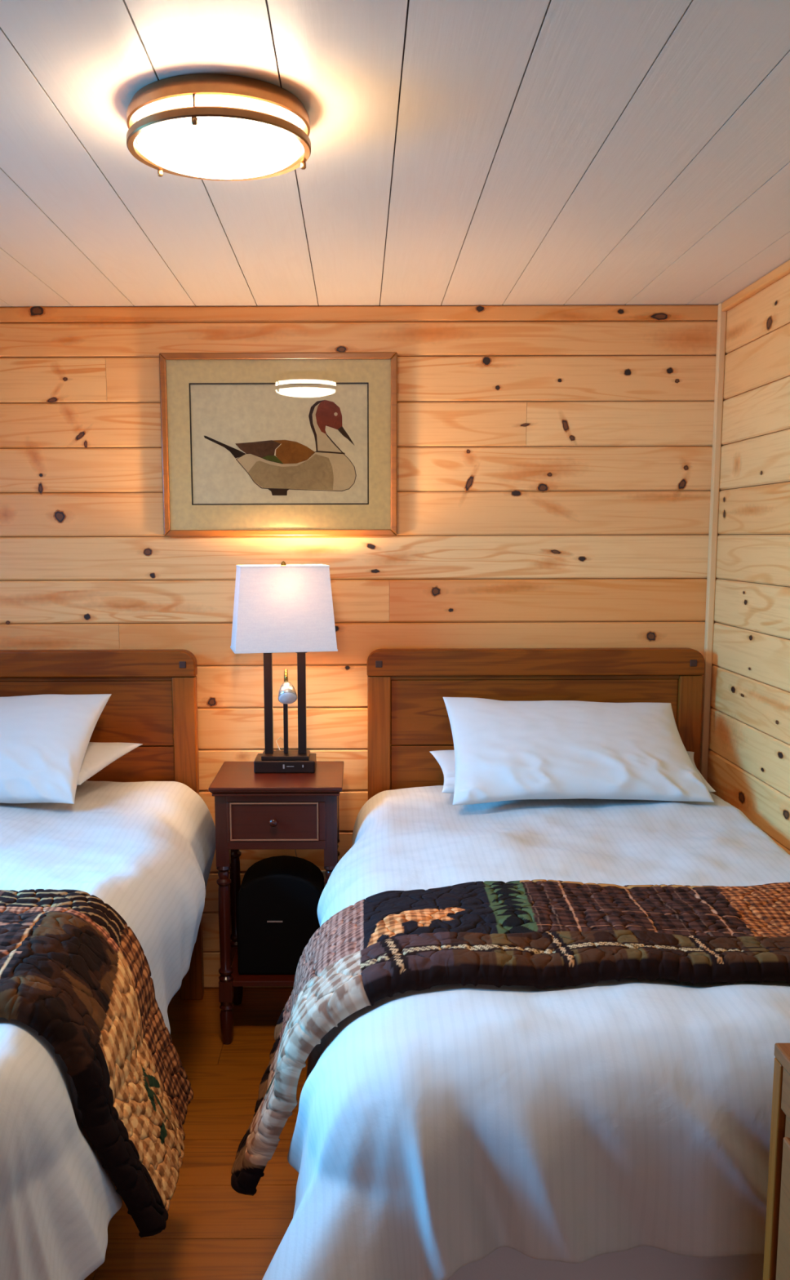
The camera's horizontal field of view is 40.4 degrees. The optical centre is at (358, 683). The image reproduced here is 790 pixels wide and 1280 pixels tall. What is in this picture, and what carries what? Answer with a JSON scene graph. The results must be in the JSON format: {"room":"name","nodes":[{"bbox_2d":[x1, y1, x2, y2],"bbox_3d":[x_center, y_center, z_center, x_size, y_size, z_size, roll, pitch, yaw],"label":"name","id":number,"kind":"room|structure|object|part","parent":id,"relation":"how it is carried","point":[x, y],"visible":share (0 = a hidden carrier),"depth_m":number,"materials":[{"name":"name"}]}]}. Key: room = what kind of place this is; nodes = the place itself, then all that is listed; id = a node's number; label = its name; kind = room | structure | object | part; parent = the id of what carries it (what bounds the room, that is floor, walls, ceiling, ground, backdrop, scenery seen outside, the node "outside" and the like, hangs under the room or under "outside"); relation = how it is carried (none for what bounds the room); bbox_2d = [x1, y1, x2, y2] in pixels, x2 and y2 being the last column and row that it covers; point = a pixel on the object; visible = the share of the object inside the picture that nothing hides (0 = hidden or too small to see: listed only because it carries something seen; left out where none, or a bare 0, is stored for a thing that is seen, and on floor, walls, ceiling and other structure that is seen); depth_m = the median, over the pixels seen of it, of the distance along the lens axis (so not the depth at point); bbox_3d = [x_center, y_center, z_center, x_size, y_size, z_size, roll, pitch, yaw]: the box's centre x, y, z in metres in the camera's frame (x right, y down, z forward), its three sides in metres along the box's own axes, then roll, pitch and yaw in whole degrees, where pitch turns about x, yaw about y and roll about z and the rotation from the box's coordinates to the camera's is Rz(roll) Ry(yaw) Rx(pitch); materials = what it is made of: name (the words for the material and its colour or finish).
{"room":"hotel room","nodes":[
{"label":"hotel room","id":0,"kind":"room"},
{"bbox_2d":[84,987,308,1279],"bbox_3d":[-0.361,1.369,1.141,3.170,0.050,5.090,0,8,0],"label":"floor","id":1,"kind":"structure","parent":0,"point":[213,1231],"depth_m":2.52,"materials":[{"name":"brown wood"}]},
{"bbox_2d":[0,648,204,999],"bbox_3d":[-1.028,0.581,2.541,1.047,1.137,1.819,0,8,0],"label":"headboard","id":2,"kind":"object","parent":1,"relation":"on","point":[153,702],"visible":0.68,"depth_m":3.35,"materials":[{"name":"brown wood"}]},
{"bbox_3d":[-1.029,0.093,3.369,0.898,0.208,0.019,0,8,0],"label":"headboard panel","id":3,"kind":"part","parent":2,"relation":"part of","materials":[{"name":"brown wood"}]},
{"bbox_3d":[-1.030,-0.062,3.344,1.047,0.081,0.055,0,8,0],"label":"crest rail","id":4,"kind":"part","parent":2,"relation":"part of","materials":[{"name":"brown wood"}]},
{"bbox_2d":[0,780,215,1279],"bbox_3d":[-1.035,0.689,2.448,1.359,0.568,1.938,0,8,0],"label":"duvet","id":5,"kind":"object","parent":2,"relation":"on","point":[146,850],"visible":0.69,"depth_m":2.37,"materials":[{"name":"white fabric"}]},
{"bbox_2d":[0,693,111,804],"bbox_3d":[-1.101,0.185,3.095,0.715,0.271,0.314,0,8,0],"label":"pillow","id":6,"kind":"object","parent":5,"relation":"on","point":[45,739],"visible":1,"depth_m":3.05,"materials":[{"name":"white fabric"}]},
{"bbox_2d":[0,888,193,1237],"bbox_3d":[-1.040,0.665,1.992,1.432,0.472,0.512,0,8,0],"label":"quilt","id":7,"kind":"object","parent":5,"relation":"on","point":[73,971],"visible":1,"depth_m":1.89,"materials":[{"name":"fabric"}]},
{"bbox_2d":[76,742,142,785],"bbox_3d":[-1.038,0.239,3.169,0.758,0.115,0.252,0,8,0],"label":"pillow","id":8,"kind":"object","parent":5,"relation":"on","point":[98,756],"visible":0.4,"depth_m":3.17,"materials":[{"name":"white fabric"}]},
{"bbox_3d":[-1.028,0.304,3.398,0.898,0.212,0.019,0,8,0],"label":"headboard panel","id":9,"kind":"part","parent":2,"relation":"part of","materials":[{"name":"brown wood"}]},
{"bbox_3d":[-0.542,0.500,3.422,0.072,1.054,0.045,0,8,0],"label":"headboard post","id":10,"kind":"part","parent":2,"relation":"part of","materials":[{"name":"brown wood"}]},
{"bbox_2d":[208,760,343,1044],"bbox_3d":[-0.233,0.658,3.254,0.378,0.785,0.360,0,8,0],"label":"nightstand","id":11,"kind":"object","parent":1,"relation":"on","point":[253,811],"visible":0.67,"depth_m":3.08,"materials":[{"name":"brown wood"}]},
{"bbox_3d":[-0.390,0.690,3.128,0.042,0.757,0.042,0,8,0],"label":"leg","id":12,"kind":"part","parent":11,"relation":"part of","materials":[{"name":"brown wood"}]},
{"bbox_3d":[-0.390,0.653,3.398,0.042,0.757,0.042,0,8,0],"label":"leg","id":13,"kind":"part","parent":11,"relation":"part of","materials":[{"name":"brown wood"}]},
{"bbox_2d":[231,948,295,986],"bbox_3d":[-0.234,0.867,3.290,0.307,0.018,0.268,0,8,0],"label":"shelf","id":14,"kind":"object","parent":11,"relation":"attached to","point":[237,980],"depth_m":3.17,"materials":[{"name":"brown wood"}]},
{"bbox_3d":[-0.242,0.394,3.054,0.025,0.025,0.032,0,8,0],"label":"knob","id":15,"kind":"part","parent":11,"relation":"part of","materials":[{"name":"brown wood"}]},
{"bbox_3d":[-0.240,0.395,3.066,0.253,0.112,0.005,0,8,0],"label":"moulding","id":16,"kind":"part","parent":11,"relation":"part of","materials":[{"name":"brown wood"}]},
{"bbox_3d":[-0.240,0.394,3.078,0.249,0.109,0.018,0,8,0],"label":"drawer","id":17,"kind":"part","parent":11,"relation":"part of","materials":[{"name":"brown wood"}]},
{"bbox_2d":[236,855,324,974],"bbox_3d":[-0.233,0.703,3.273,0.254,0.310,0.204,0,8,0],"label":"case","id":18,"kind":"object","parent":11,"relation":"on","point":[278,897],"visible":0.8,"depth_m":3.18,"materials":[{"name":"black plastic"}]},
{"bbox_2d":[230,560,337,857],"bbox_3d":[-0.230,0.156,3.281,0.303,1.055,0.248,-2,8,-11],"label":"table lamp","id":19,"kind":"object","parent":11,"relation":"on","point":[283,607],"visible":1,"depth_m":3.13,"materials":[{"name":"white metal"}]},
{"bbox_3d":[-0.271,0.055,3.237,0.038,0.316,0.038,0,8,0],"label":"post","id":20,"kind":"part","parent":19,"relation":"part of","materials":[{"name":"brown metal"}]},
{"bbox_3d":[-0.226,-0.348,3.182,0.261,0.005,0.149,-2,8,-11],"label":"shade trim","id":21,"kind":"part","parent":19,"relation":"part of","materials":[{"name":"white fabric"}]},
{"bbox_3d":[-0.226,-0.226,3.198,0.300,0.248,0.170,-2,8,-11],"label":"lamp shade","id":22,"kind":"part","parent":19,"relation":"part of","materials":[{"name":"white fabric"}]},
{"bbox_3d":[-0.225,-0.105,3.215,0.303,0.005,0.173,-2,8,-11],"label":"shade trim","id":23,"kind":"part","parent":19,"relation":"part of","materials":[{"name":"white fabric"}]},
{"bbox_3d":[-0.220,0.132,3.247,0.013,0.160,0.013,0,8,0],"label":"reading post","id":24,"kind":"part","parent":19,"relation":"part of","materials":[{"name":"brown metal"}]},
{"bbox_3d":[-0.191,0.414,3.426,0.066,0.505,0.151,6,10,40],"label":"cord","id":25,"kind":"part","parent":19,"relation":"part of","materials":[{"name":"black plastic"}]},
{"bbox_3d":[-0.170,0.055,3.237,0.038,0.316,0.038,0,8,0],"label":"post","id":26,"kind":"part","parent":19,"relation":"part of","materials":[{"name":"brown metal"}]},
{"bbox_3d":[-0.079,0.689,3.128,0.042,0.757,0.042,0,8,0],"label":"leg","id":27,"kind":"part","parent":11,"relation":"part of","materials":[{"name":"brown wood"}]},
{"bbox_3d":[-0.079,0.652,3.398,0.042,0.757,0.042,0,8,0],"label":"leg","id":28,"kind":"part","parent":11,"relation":"part of","materials":[{"name":"brown wood"}]},
{"bbox_2d":[367,648,705,799],"bbox_3d":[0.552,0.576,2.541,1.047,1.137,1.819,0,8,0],"label":"headboard","id":29,"kind":"object","parent":1,"relation":"on","point":[406,708],"visible":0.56,"depth_m":3.35,"materials":[{"name":"brown wood"}]},
{"bbox_3d":[0.067,0.498,3.422,0.072,1.054,0.045,0,8,0],"label":"headboard post","id":30,"kind":"part","parent":29,"relation":"part of","materials":[{"name":"brown wood"}]},
{"bbox_3d":[0.551,0.299,3.398,0.898,0.212,0.019,0,8,0],"label":"headboard panel","id":31,"kind":"part","parent":29,"relation":"part of","materials":[{"name":"brown wood"}]},
{"bbox_2d":[262,785,789,1279],"bbox_3d":[0.467,0.656,2.401,1.303,0.491,1.989,0,8,0],"label":"duvet","id":32,"kind":"object","parent":29,"relation":"on","point":[439,1129],"visible":0.63,"depth_m":1.60,"materials":[{"name":"white fabric"}]},
{"bbox_2d":[231,879,789,1195],"bbox_3d":[0.434,0.633,2.055,1.318,0.425,0.498,0,8,0],"label":"quilt","id":33,"kind":"object","parent":32,"relation":"on","point":[537,933],"visible":1,"depth_m":1.89,"materials":[{"name":"fabric"}]},
{"bbox_2d":[430,750,715,793],"bbox_3d":[0.623,0.256,3.169,0.811,0.101,0.239,0,8,0],"label":"pillow","id":34,"kind":"object","parent":32,"relation":"on","point":[446,758],"visible":0.17,"depth_m":3.16,"materials":[{"name":"white fabric"}]},
{"bbox_2d":[443,697,714,804],"bbox_3d":[0.620,0.188,3.095,0.729,0.257,0.316,0,8,0],"label":"pillow","id":35,"kind":"object","parent":32,"relation":"on","point":[542,749],"visible":1,"depth_m":3.02,"materials":[{"name":"white fabric"}]},
{"bbox_3d":[0.551,0.088,3.369,0.898,0.208,0.019,0,8,0],"label":"headboard panel","id":36,"kind":"part","parent":29,"relation":"part of","materials":[{"name":"brown wood"}]},
{"bbox_3d":[0.550,-0.067,3.344,1.047,0.081,0.055,0,8,0],"label":"crest rail","id":37,"kind":"part","parent":29,"relation":"part of","materials":[{"name":"brown wood"}]},
{"bbox_2d":[447,1245,764,1279],"bbox_3d":[0.544,0.944,1.643,0.967,0.470,0.029,0,8,0],"label":"bed skirt","id":38,"kind":"object","parent":29,"relation":"hanging from","point":[643,1262],"visible":0.17,"depth_m":1.64,"materials":[{"name":"white fabric"}]},
{"bbox_3d":[1.038,0.495,3.422,0.072,1.054,0.045,0,8,0],"label":"headboard post","id":39,"kind":"part","parent":29,"relation":"part of","materials":[{"name":"brown wood"}]},
{"bbox_2d":[763,1043,789,1279],"bbox_3d":[0.816,0.931,0.937,0.604,0.866,0.896,0,8,0],"label":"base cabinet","id":40,"kind":"object","parent":1,"relation":"on","point":[776,1266],"visible":1,"depth_m":1.31,"materials":[{"name":"brown wood"}]},
{"bbox_3d":[0.521,0.908,0.949,0.014,0.665,0.817,0,8,0],"label":"panel","id":41,"kind":"part","parent":40,"relation":"part of","materials":[{"name":"brown wood"}]},
{"bbox_3d":[0.521,0.548,0.899,0.012,0.056,0.822,0,8,0],"label":"rail","id":42,"kind":"part","parent":40,"relation":"part of","materials":[{"name":"brown wood"}]},
{"bbox_2d":[0,304,718,987],"bbox_3d":[-0.354,-0.078,3.441,3.092,2.194,0.061,0,8,0],"label":"wall","id":43,"kind":"structure","parent":0,"point":[554,462],"depth_m":3.35,"materials":[{"name":"brown wood"}]},
{"bbox_2d":[159,351,397,536],"bbox_3d":[-0.242,-0.733,3.304,0.724,0.553,0.030,0,8,0],"label":"framed picture","id":44,"kind":"object","parent":43,"relation":"attached to","point":[254,444],"visible":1,"depth_m":3.30,"materials":[{"name":"beige paper"}]},
{"bbox_3d":[-0.595,-0.732,3.304,0.020,0.549,0.030,0,8,0],"label":"frame","id":45,"kind":"part","parent":44,"relation":"part of","materials":[{"name":"brown wood"}]},
{"bbox_3d":[-0.243,-0.997,3.268,0.720,0.020,0.030,0,8,0],"label":"frame","id":46,"kind":"part","parent":44,"relation":"part of","materials":[{"name":"brown wood"}]},
{"bbox_2d":[190,383,367,503],"bbox_3d":[-0.242,-0.737,3.307,0.569,0.388,0.002,0,8,0],"label":"print","id":47,"kind":"object","parent":44,"relation":"attached to","point":[251,443],"depth_m":3.31,"materials":[{"name":"beige paper"}]},
{"bbox_3d":[-0.242,-0.469,3.340,0.721,0.020,0.030,0,8,0],"label":"frame","id":48,"kind":"part","parent":44,"relation":"part of","materials":[{"name":"brown wood"}]},
{"bbox_3d":[0.110,-0.734,3.304,0.020,0.549,0.030,0,8,0],"label":"frame","id":49,"kind":"part","parent":44,"relation":"part of","materials":[{"name":"brown wood"}]},
{"bbox_2d":[321,871,326,886],"bbox_3d":[-0.108,0.668,3.509,0.070,0.115,0.006,0,8,0],"label":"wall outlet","id":50,"kind":"object","parent":43,"relation":"attached to","point":[322,872],"visible":0.04,"depth_m":3.50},
{"bbox_2d":[699,302,727,781],"bbox_3d":[1.109,-0.072,3.400,0.022,2.183,0.024,0,8,0],"label":"trim","id":51,"kind":"structure","parent":43,"relation":"attached to","point":[722,316],"depth_m":3.34,"materials":[{"name":"brown wood"}]},
{"bbox_2d":[0,0,789,306],"bbox_3d":[-0.368,-0.843,0.838,3.170,0.050,4.990,0,8,0],"label":"ceiling","id":52,"kind":"structure","parent":0,"point":[464,152],"depth_m":1.99,"materials":[{"name":"white wood"}]},
{"bbox_2d":[126,73,311,181],"bbox_3d":[-0.229,-0.903,1.772,0.302,0.086,0.302,0,8,0],"label":"ceiling light","id":53,"kind":"object","parent":52,"relation":"attached to","point":[208,126],"visible":1,"depth_m":1.68,"materials":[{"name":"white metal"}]},
{"bbox_3d":[-0.344,-0.904,1.862,0.009,0.044,0.009,8,11,44],"label":"ring post","id":54,"kind":"part","parent":53,"relation":"part of","materials":[{"name":"brown metal"}]},
{"bbox_3d":[-0.250,-0.872,1.630,0.009,0.044,0.009,2,8,15],"label":"ring post","id":55,"kind":"part","parent":53,"relation":"part of","materials":[{"name":"brown metal"}]},
{"bbox_2d":[137,95,299,179],"bbox_3d":[-0.229,-0.889,1.774,0.265,0.058,0.265,0,8,0],"label":"diffuser","id":56,"kind":"object","parent":53,"relation":"attached to","point":[259,139],"depth_m":1.70,"materials":[{"name":"beige glass"}]},
{"bbox_3d":[-0.094,-0.900,1.827,0.009,0.044,0.009,-2,8,-15],"label":"ring post","id":57,"kind":"part","parent":53,"relation":"part of","materials":[{"name":"brown metal"}]},
{"bbox_2d":[706,272,789,854],"bbox_3d":[1.150,0.253,1.029,0.061,2.183,5.069,0,8,0],"label":"wall","id":58,"kind":"structure","parent":0,"point":[748,764],"depth_m":3.02,"materials":[{"name":"brown wood"}]},
{"bbox_2d":[721,259,789,311],"bbox_3d":[1.107,-0.807,0.832,0.020,0.028,4.866,0,8,0],"label":"trim","id":59,"kind":"structure","parent":58,"relation":"attached to","point":[784,269],"depth_m":2.95,"materials":[{"name":"brown wood"}]}
]}

